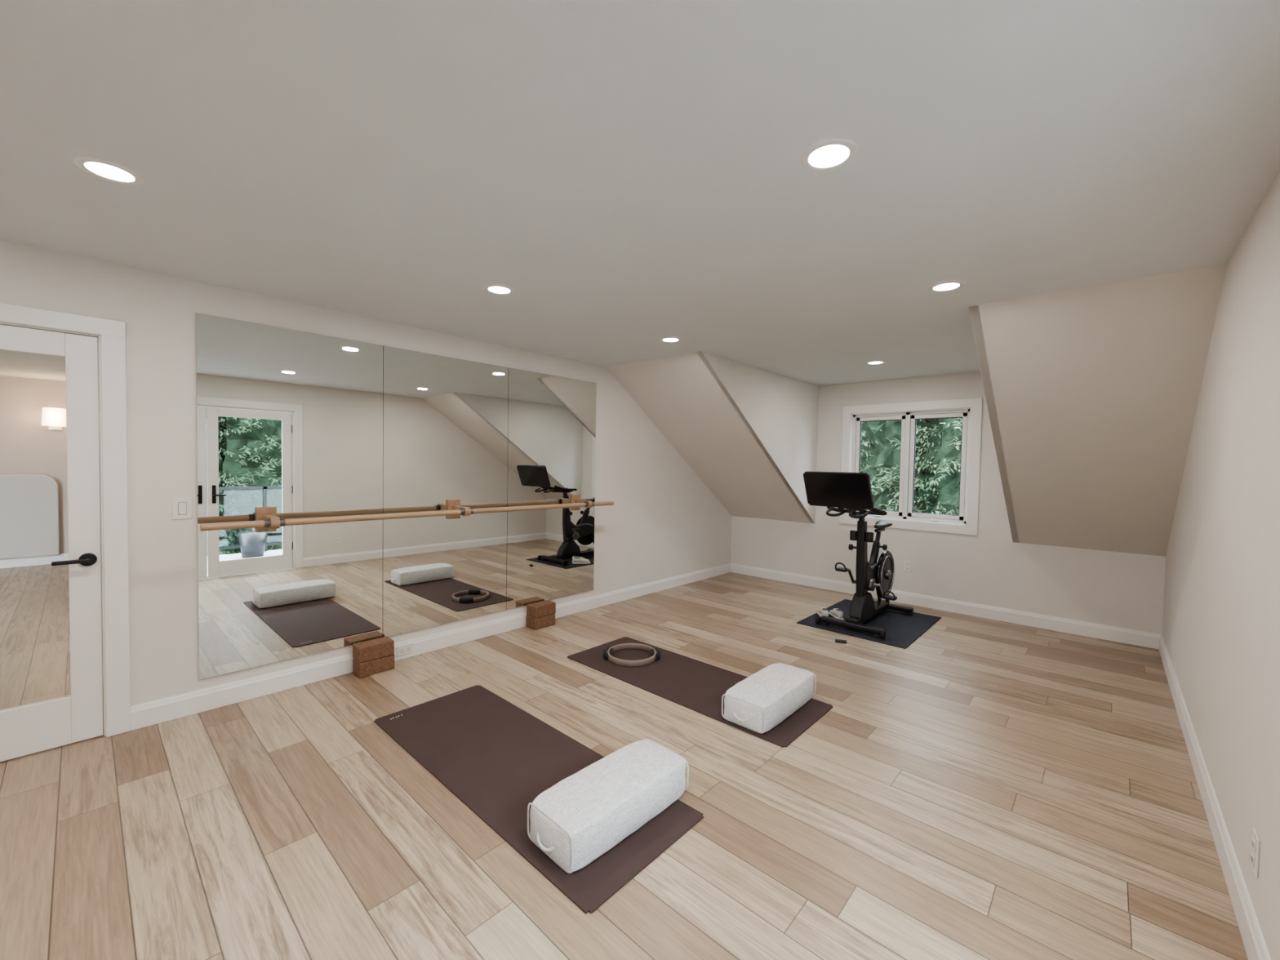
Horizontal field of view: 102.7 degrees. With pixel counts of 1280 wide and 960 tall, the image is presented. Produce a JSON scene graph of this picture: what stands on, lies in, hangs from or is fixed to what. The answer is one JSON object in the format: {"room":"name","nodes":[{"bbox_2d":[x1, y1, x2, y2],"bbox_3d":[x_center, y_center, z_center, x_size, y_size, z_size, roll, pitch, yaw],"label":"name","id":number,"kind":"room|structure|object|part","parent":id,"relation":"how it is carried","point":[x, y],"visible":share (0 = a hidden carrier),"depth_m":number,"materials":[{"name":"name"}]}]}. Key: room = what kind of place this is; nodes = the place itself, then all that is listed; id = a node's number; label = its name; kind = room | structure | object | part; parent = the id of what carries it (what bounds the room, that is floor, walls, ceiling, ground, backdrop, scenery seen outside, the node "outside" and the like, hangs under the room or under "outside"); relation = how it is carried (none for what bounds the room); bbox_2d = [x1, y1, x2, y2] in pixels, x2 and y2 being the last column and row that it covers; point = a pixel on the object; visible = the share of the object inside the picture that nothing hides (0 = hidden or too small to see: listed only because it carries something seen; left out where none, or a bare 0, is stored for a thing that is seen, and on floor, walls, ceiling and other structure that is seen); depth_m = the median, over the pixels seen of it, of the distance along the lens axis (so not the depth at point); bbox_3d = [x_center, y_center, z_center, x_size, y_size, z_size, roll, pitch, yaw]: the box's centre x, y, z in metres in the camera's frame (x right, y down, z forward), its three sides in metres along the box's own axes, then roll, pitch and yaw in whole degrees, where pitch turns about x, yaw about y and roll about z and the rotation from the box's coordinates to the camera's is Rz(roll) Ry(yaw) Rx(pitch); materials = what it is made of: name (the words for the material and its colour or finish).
{"room":"exercise studio","nodes":[
{"label":"exercise studio","id":0,"kind":"room"},
{"bbox_2d":[0,340,98,384],"bbox_3d":[-5.973,-1.260,4.089,6.550,0.100,6.000,3,2,42],"label":"ceiling","id":1,"kind":"structure","parent":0,"point":[15,364],"depth_m":5.71,"materials":[{"name":"white paint"}]},
{"bbox_2d":[0,375,101,553],"bbox_3d":[-8.360,-0.097,6.289,0.140,2.440,6.000,3,2,42],"label":"wall","id":2,"kind":"structure","parent":0,"point":[27,446],"depth_m":6.66,"materials":[{"name":"beige paint"}]},
{"bbox_2d":[0,474,59,559],"bbox_3d":[-8.409,0.470,6.070,0.080,1.080,2.000,3,2,42],"label":"headboard","id":3,"kind":"object","parent":2,"relation":"attached to","point":[29,525],"visible":1,"depth_m":6.59,"materials":[{"name":"grey fabric"}]},
{"bbox_2d":[0,551,101,568],"bbox_3d":[-8.592,1.066,5.976,0.016,0.125,5.200,3,2,42],"label":"baseboard","id":4,"kind":"structure","parent":2,"relation":"attached to","point":[24,562],"depth_m":6.68,"materials":[{"name":"white paint"}]},
{"bbox_2d":[41,407,66,430],"bbox_3d":[-7.675,-0.798,6.710,0.254,0.280,0.230,3,2,42],"label":"wall sconce","id":5,"kind":"object","parent":2,"relation":"attached to","point":[55,419],"visible":0.98,"depth_m":6.64,"materials":[{"name":"white paint"}]},
{"bbox_2d":[0,240,731,706],"bbox_3d":[-1.560,0.089,4.024,0.140,2.440,8.510,3,2,42],"label":"wall","id":6,"kind":"structure","parent":0,"point":[663,522],"depth_m":2.87,"materials":[{"name":"white paint"}]},
{"bbox_2d":[0,324,103,761],"bbox_3d":[-3.050,0.304,2.337,0.040,2.046,0.805,3,2,42],"label":"door","id":7,"kind":"structure","parent":6,"relation":"in","point":[40,726],"depth_m":2.56,"materials":[{"name":"white paint"}]},
{"bbox_2d":[78,553,97,565],"bbox_3d":[-2.776,0.403,2.571,0.055,0.064,0.064,3,2,42],"label":"rose","id":8,"kind":"object","parent":7,"relation":"attached to","point":[92,557],"visible":0.82,"depth_m":2.58,"materials":[{"name":"black metal"}]},
{"bbox_2d":[51,558,90,565],"bbox_3d":[-2.794,0.404,2.514,0.016,0.020,0.130,3,2,42],"label":"lever","id":9,"kind":"object","parent":8,"relation":"attached to","point":[88,560],"visible":1,"depth_m":2.51,"materials":[{"name":"black metal"}]},
{"bbox_2d":[0,302,130,737],"bbox_3d":[-3.075,0.259,2.359,0.161,2.150,1.005,3,2,42],"label":"trim","id":10,"kind":"structure","parent":6,"relation":"attached to","point":[110,334],"depth_m":2.63,"materials":[{"name":"white paint"}]},
{"bbox_2d":[172,497,192,519],"bbox_3d":[-2.542,0.158,2.842,0.010,0.120,0.085,3,2,42],"label":"light switch","id":11,"kind":"object","parent":6,"relation":"attached to","point":[182,508],"visible":1,"depth_m":2.84,"materials":[{"name":"white plastic"}]},
{"bbox_2d":[195,312,382,679],"bbox_3d":[-2.160,0.097,3.255,0.007,2.072,0.999,3,2,42],"label":"wall mirror","id":12,"kind":"object","parent":6,"relation":"attached to","point":[289,420],"visible":0.86,"depth_m":3.19,"materials":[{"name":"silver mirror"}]},
{"bbox_2d":[396,642,413,656],"bbox_3d":[-1.726,1.249,3.765,0.010,0.075,0.120,3,2,42],"label":"wall outlet","id":13,"kind":"object","parent":6,"relation":"attached to","point":[406,649],"visible":1,"depth_m":3.76,"materials":[{"name":"white plastic"}]},
{"bbox_2d":[200,494,613,532],"bbox_3d":[-1.373,0.231,3.942,0.233,0.152,3.100,3,2,42],"label":"ballet barre","id":14,"kind":"object","parent":6,"relation":"attached to","point":[267,520],"visible":1,"depth_m":3.39,"materials":[{"name":"brown wood"}]},
{"bbox_3d":[-2.273,0.240,3.112,0.025,0.150,0.100,3,2,42],"label":"bracket plate","id":15,"kind":"part","parent":14,"relation":"part of","materials":[{"name":"brown wood"}]},
{"bbox_3d":[-2.187,0.249,3.034,0.208,0.068,0.044,3,2,42],"label":"bracket arm","id":16,"kind":"part","parent":14,"relation":"part of","materials":[{"name":"brown wood"}]},
{"bbox_3d":[-1.457,0.228,4.005,0.025,0.150,0.100,3,2,42],"label":"bracket plate","id":17,"kind":"part","parent":14,"relation":"part of","materials":[{"name":"brown wood"}]},
{"bbox_3d":[-1.371,0.237,3.927,0.208,0.068,0.044,3,2,42],"label":"bracket arm","id":18,"kind":"part","parent":14,"relation":"part of","materials":[{"name":"brown wood"}]},
{"bbox_3d":[-0.620,0.216,4.920,0.025,0.150,0.100,3,2,42],"label":"bracket plate","id":19,"kind":"part","parent":14,"relation":"part of","materials":[{"name":"brown wood"}]},
{"bbox_3d":[-0.534,0.225,4.842,0.208,0.068,0.044,3,2,42],"label":"bracket arm","id":20,"kind":"part","parent":14,"relation":"part of","materials":[{"name":"brown wood"}]},
{"bbox_2d":[130,563,730,730],"bbox_3d":[-0.725,1.235,4.878,0.016,0.125,5.865,3,2,42],"label":"baseboard","id":21,"kind":"structure","parent":6,"relation":"attached to","point":[149,713],"depth_m":3.41,"materials":[{"name":"white paint"}]},
{"bbox_2d":[382,346,508,637],"bbox_3d":[-1.479,0.087,3.999,0.007,2.072,1.014,3,2,42],"label":"wall mirror","id":22,"kind":"object","parent":6,"relation":"attached to","point":[445,419],"visible":0.86,"depth_m":3.94,"materials":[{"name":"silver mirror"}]},
{"bbox_2d":[506,367,596,609],"bbox_3d":[-0.794,0.076,4.748,0.007,2.072,1.010,3,2,42],"label":"wall mirror","id":23,"kind":"object","parent":6,"relation":"attached to","point":[552,419],"visible":1,"depth_m":4.70,"materials":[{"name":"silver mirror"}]},
{"bbox_2d":[0,560,1248,959],"bbox_3d":[-3.069,1.339,4.201,10.857,0.120,10.030,3,2,42],"label":"floor","id":24,"kind":"structure","parent":0,"point":[979,788],"depth_m":2.13,"materials":[{"name":"brown wood"}]},
{"bbox_2d":[352,654,394,677],"bbox_3d":[-1.839,1.269,3.536,0.130,0.100,0.228,3,2,41],"label":"block","id":25,"kind":"object","parent":24,"relation":"on","point":[368,668],"visible":0.86,"depth_m":3.48,"materials":[{"name":"brown"}]},
{"bbox_2d":[352,636,394,662],"bbox_3d":[-1.839,1.168,3.530,0.130,0.100,0.228,3,2,44],"label":"block","id":26,"kind":"object","parent":25,"relation":"on","point":[370,650],"visible":1,"depth_m":3.48,"materials":[{"name":"brown"}]},
{"bbox_2d":[373,684,703,913],"bbox_3d":[-0.610,1.369,2.493,1.796,0.005,0.649,3,2,42],"label":"yoga mat","id":27,"kind":"object","parent":24,"relation":"on","point":[495,756],"visible":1,"depth_m":2.42,"materials":[{"name":"brown rubber"}]},
{"bbox_2d":[527,738,688,873],"bbox_3d":[-0.114,1.300,2.113,0.316,0.169,0.705,3,2,44],"label":"bolster","id":28,"kind":"object","parent":27,"relation":"on","point":[581,817],"visible":1,"depth_m":1.99,"materials":[{"name":"fabric"}]},
{"bbox_2d":[525,613,555,630],"bbox_3d":[-0.887,1.254,4.577,0.130,0.100,0.228,3,2,43],"label":"block","id":29,"kind":"object","parent":24,"relation":"on","point":[534,624],"visible":0.84,"depth_m":4.51,"materials":[{"name":"brown"}]},
{"bbox_2d":[526,600,555,618],"bbox_3d":[-0.882,1.153,4.575,0.130,0.100,0.228,3,2,41],"label":"block","id":30,"kind":"object","parent":29,"relation":"on","point":[546,607],"visible":1,"depth_m":4.52,"materials":[{"name":"brown"}]},
{"bbox_2d":[567,636,833,747],"bbox_3d":[0.315,1.355,3.483,1.769,0.005,0.643,3,2,42],"label":"yoga mat","id":31,"kind":"object","parent":24,"relation":"on","point":[697,686],"visible":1,"depth_m":3.43,"materials":[{"name":"brown rubber"}]},
{"bbox_2d":[603,643,660,666],"bbox_3d":[-0.061,1.312,3.856,0.374,0.046,0.374,3,2,42],"label":"ring","id":32,"kind":"object","parent":31,"relation":"on","point":[608,652],"visible":1,"depth_m":3.80,"materials":[{"name":"beige plastic"}]},
{"bbox_2d":[721,662,816,733],"bbox_3d":[0.787,1.287,3.084,0.316,0.169,0.705,3,2,42],"label":"bolster","id":33,"kind":"object","parent":31,"relation":"on","point":[760,702],"visible":1,"depth_m":2.93,"materials":[{"name":"fabric"}]},
{"bbox_2d":[835,639,846,643],"bbox_3d":[1.682,1.349,4.281,0.090,0.017,0.044,2,2,19],"label":"remote control","id":34,"kind":"object","parent":24,"relation":"on","point":[836,640],"visible":1,"depth_m":4.27,"materials":[{"name":"black plastic"}]},
{"bbox_2d":[796,599,941,648],"bbox_3d":[2.213,1.344,4.907,0.940,0.007,1.200,3,2,42],"label":"exercise mat","id":35,"kind":"object","parent":24,"relation":"on","point":[901,629],"visible":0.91,"depth_m":4.74,"materials":[{"name":"black rubber"}]},
{"bbox_2d":[817,607,828,616],"bbox_3d":[1.785,1.281,4.982,0.086,0.098,0.263,1,2,7],"label":"sneaker","id":36,"kind":"object","parent":35,"relation":"on","point":[822,611],"visible":0.79,"depth_m":4.89,"materials":[{"name":"white fabric"}]},
{"bbox_2d":[828,608,844,619],"bbox_3d":[1.907,1.284,4.966,0.086,0.098,0.263,1,2,1],"label":"sneaker","id":37,"kind":"object","parent":35,"relation":"on","point":[837,613],"visible":0.92,"depth_m":4.88,"materials":[{"name":"white fabric"}]},
{"bbox_2d":[803,471,913,639],"bbox_3d":[2.062,0.634,4.736,0.600,1.415,1.436,3,2,42],"label":"exercise bike","id":38,"kind":"object","parent":35,"relation":"on","point":[851,491],"visible":1,"depth_m":4.66,"materials":[{"name":"black metal"}]},
{"bbox_2d":[826,508,846,516],"bbox_3d":[1.701,0.286,4.467,0.156,0.060,0.126,3,2,42],"label":"cup holder","id":39,"kind":"object","parent":38,"relation":"on","point":[828,511],"depth_m":4.43,"materials":[{"name":"black plastic"}]},
{"bbox_3d":[1.794,0.220,4.427,0.050,0.160,0.300,3,2,43],"label":"screen arm","id":40,"kind":"part","parent":38,"relation":"part of","materials":[{"name":"black metal"}]},
{"bbox_3d":[2.013,0.917,4.875,0.016,0.158,0.148,3,2,42],"label":"crank arm","id":41,"kind":"part","parent":38,"relation":"part of","materials":[{"name":"grey metal"}]},
{"bbox_3d":[1.993,0.629,4.773,0.079,0.056,0.056,3,2,42],"label":"height knob","id":42,"kind":"part","parent":38,"relation":"part of","materials":[{"name":"black plastic"}]},
{"bbox_3d":[1.980,0.300,4.630,0.060,0.059,0.301,3,2,42],"label":"handlebar stem","id":43,"kind":"part","parent":38,"relation":"part of","materials":[{"name":"black metal"}]},
{"bbox_2d":[848,510,869,518],"bbox_3d":[1.843,0.292,4.337,0.156,0.060,0.126,3,2,42],"label":"cup holder","id":44,"kind":"object","parent":38,"relation":"on","point":[867,513],"depth_m":4.30,"materials":[{"name":"black plastic"}]},
{"bbox_3d":[2.038,0.382,4.697,0.040,0.144,0.068,3,2,42],"label":"handlebar post","id":45,"kind":"part","parent":38,"relation":"part of","materials":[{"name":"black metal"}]},
{"bbox_3d":[2.340,0.587,5.038,0.032,0.177,0.119,3,2,42],"label":"seat post","id":46,"kind":"part","parent":38,"relation":"part of","materials":[{"name":"black metal"}]},
{"bbox_3d":[2.261,1.042,4.796,0.016,0.158,0.148,3,2,42],"label":"crank arm","id":47,"kind":"part","parent":38,"relation":"part of","materials":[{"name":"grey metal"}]},
{"bbox_3d":[2.351,0.649,4.960,0.075,0.054,0.054,3,2,42],"label":"seat knob","id":48,"kind":"part","parent":38,"relation":"part of","materials":[{"name":"black plastic"}]},
{"bbox_2d":[0,0,1279,386],"bbox_3d":[0.051,-1.118,2.533,4.447,0.120,8.510,3,2,42],"label":"ceiling","id":49,"kind":"structure","parent":0,"point":[633,171],"depth_m":1.62,"materials":[{"name":"white paint"}]},
{"bbox_2d":[73,156,144,185],"bbox_3d":[-1.833,-1.066,1.770,0.170,0.003,0.170,3,2,42],"label":"recessed light","id":50,"kind":"object","parent":49,"relation":"in","point":[103,169],"depth_m":1.76,"materials":[{"name":"white plastic"}]},
{"bbox_2d":[484,284,514,294],"bbox_3d":[-0.801,-1.082,2.913,0.170,0.003,0.170,3,2,42],"label":"recessed light","id":51,"kind":"object","parent":49,"relation":"in","point":[496,289],"depth_m":2.91,"materials":[{"name":"white plastic"}]},
{"bbox_2d":[659,337,681,342],"bbox_3d":[0.240,-1.097,4.007,0.170,0.003,0.170,3,2,42],"label":"recessed light","id":52,"kind":"object","parent":49,"relation":"in","point":[669,340],"depth_m":4.01,"materials":[{"name":"white plastic"}]},
{"bbox_2d":[800,138,857,171],"bbox_3d":[0.594,-1.019,1.610,0.170,0.003,0.170,3,2,42],"label":"recessed light","id":53,"kind":"object","parent":49,"relation":"in","point":[831,154],"depth_m":1.60,"materials":[{"name":"white plastic"}]},
{"bbox_2d":[865,360,885,364],"bbox_3d":[2.182,-1.086,4.738,0.170,0.003,0.170,3,2,42],"label":"recessed light","id":54,"kind":"object","parent":49,"relation":"in","point":[873,362],"depth_m":4.74,"materials":[{"name":"white plastic"}]},
{"bbox_2d":[928,280,964,292],"bbox_3d":[1.641,-1.035,2.740,0.170,0.003,0.170,3,2,42],"label":"recessed light","id":55,"kind":"object","parent":49,"relation":"in","point":[948,286],"depth_m":2.73,"materials":[{"name":"white plastic"}]},
{"bbox_2d":[606,351,818,524],"bbox_3d":[0.928,-0.367,5.743,1.183,1.785,2.523,3,2,42],"label":"wall","id":56,"kind":"structure","parent":0,"point":[679,394],"depth_m":5.49,"materials":[{"name":"white paint"}]},
{"bbox_2d":[730,371,1165,634],"bbox_3d":[2.853,0.116,5.660,4.167,2.440,0.140,3,2,42],"label":"wall","id":57,"kind":"structure","parent":0,"point":[1126,590],"depth_m":5.15,"materials":[{"name":"white paint"}]},
{"bbox_2d":[903,560,911,572],"bbox_3d":[2.896,0.932,5.530,0.075,0.120,0.010,3,2,42],"label":"wall outlet","id":58,"kind":"object","parent":57,"relation":"attached to","point":[908,564],"visible":1,"depth_m":5.53,"materials":[{"name":"white plastic"}]},
{"bbox_2d":[848,407,970,524],"bbox_3d":[2.889,-0.154,5.561,1.190,1.188,0.052,3,2,42],"label":"liner","id":59,"kind":"object","parent":57,"relation":"attached to","point":[852,415],"visible":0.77,"depth_m":5.55,"materials":[{"name":"white paint"}]},
{"bbox_2d":[851,408,969,524],"bbox_3d":[2.930,-0.155,5.606,1.190,1.188,0.070,3,2,42],"label":"window","id":60,"kind":"structure","parent":57,"relation":"in","point":[908,423],"depth_m":5.56,"materials":[{"name":"white plastic"}]},
{"bbox_3d":[2.717,-0.164,5.800,0.527,1.102,0.050,3,2,42],"label":"sash","id":61,"kind":"part","parent":60,"relation":"part of","materials":[{"name":"white plastic"}]},
{"bbox_2d":[858,419,902,511],"bbox_3d":[2.717,-0.164,5.800,0.443,1.018,0.030,3,2,42],"label":"gasket","id":62,"kind":"object","parent":60,"relation":"attached to","point":[890,420],"visible":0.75,"depth_m":5.90,"materials":[{"name":"grey"}]},
{"bbox_2d":[911,417,962,515],"bbox_3d":[3.143,-0.145,5.411,0.443,1.018,0.030,3,2,42],"label":"gasket","id":63,"kind":"object","parent":60,"relation":"attached to","point":[946,417],"visible":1,"depth_m":5.53,"materials":[{"name":"grey"}]},
{"bbox_3d":[3.143,-0.145,5.411,0.527,1.102,0.050,3,2,42],"label":"sash","id":64,"kind":"part","parent":60,"relation":"part of","materials":[{"name":"white plastic"}]},
{"bbox_2d":[839,397,982,535],"bbox_3d":[2.866,-0.154,5.535,1.370,1.368,0.020,3,2,42],"label":"trim","id":65,"kind":"structure","parent":57,"relation":"attached to","point":[975,404],"depth_m":5.29,"materials":[{"name":"white paint"}]},
{"bbox_2d":[730,563,1160,648],"bbox_3d":[2.780,1.273,5.637,4.167,0.125,0.016,3,2,42],"label":"baseboard","id":66,"kind":"structure","parent":57,"relation":"attached to","point":[1151,640],"depth_m":5.05,"materials":[{"name":"white paint"}]},
{"bbox_2d":[968,305,1019,542],"bbox_3d":[2.793,-0.221,3.973,0.050,1.665,2.423,3,2,42],"label":"wall","id":67,"kind":"structure","parent":0,"point":[993,415],"depth_m":3.70,"materials":[{"name":"white paint"}]},
{"bbox_2d":[968,263,1226,556],"bbox_3d":[3.188,-0.266,3.678,1.025,1.785,2.523,3,2,42],"label":"sloped ceiling","id":68,"kind":"structure","parent":0,"point":[1096,388],"depth_m":3.27,"materials":[{"name":"white paint"}]},
{"bbox_2d":[1161,170,1279,959],"bbox_3d":[1.617,0.232,1.120,0.140,2.440,8.510,3,2,42],"label":"wall","id":69,"kind":"structure","parent":0,"point":[1220,633],"depth_m":1.94,"materials":[{"name":"white paint"}]},
{"bbox_2d":[1158,634,1271,959],"bbox_3d":[2.957,1.363,2.757,0.016,0.125,4.030,3,2,42],"label":"baseboard","id":70,"kind":"structure","parent":69,"relation":"attached to","point":[1255,948],"depth_m":1.94,"materials":[{"name":"white paint"}]},
{"bbox_2d":[1250,827,1260,878],"bbox_3d":[1.887,1.144,1.570,0.010,0.120,0.075,3,2,42],"label":"wall outlet","id":71,"kind":"object","parent":69,"relation":"attached to","point":[1255,842],"visible":1,"depth_m":1.56,"materials":[{"name":"white plastic"}]},
{"label":"outside","id":72,"kind":"structure","parent":0,"visible":0},
{"bbox_3d":[4.186,4.642,3.015,70.000,0.200,70.000,3,2,42],"label":"ground","id":73,"kind":"structure","parent":72,"visible":0},
{"bbox_2d":[860,418,951,514],"bbox_3d":[4.910,0.068,10.579,5.005,9.032,4.809,3,2,43],"label":"conifer tree","id":74,"kind":"object","parent":73,"relation":"on","point":[880,440],"visible":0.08,"depth_m":9.63,"materials":[{"name":"green plant"}]},
{"bbox_2d":[888,412,968,515],"bbox_3d":[6.040,0.138,9.187,4.510,8.542,4.686,2,2,20],"label":"conifer tree","id":75,"kind":"object","parent":73,"relation":"on","point":[943,469],"visible":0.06,"depth_m":9.00,"materials":[{"name":"green plant"}]}
]}

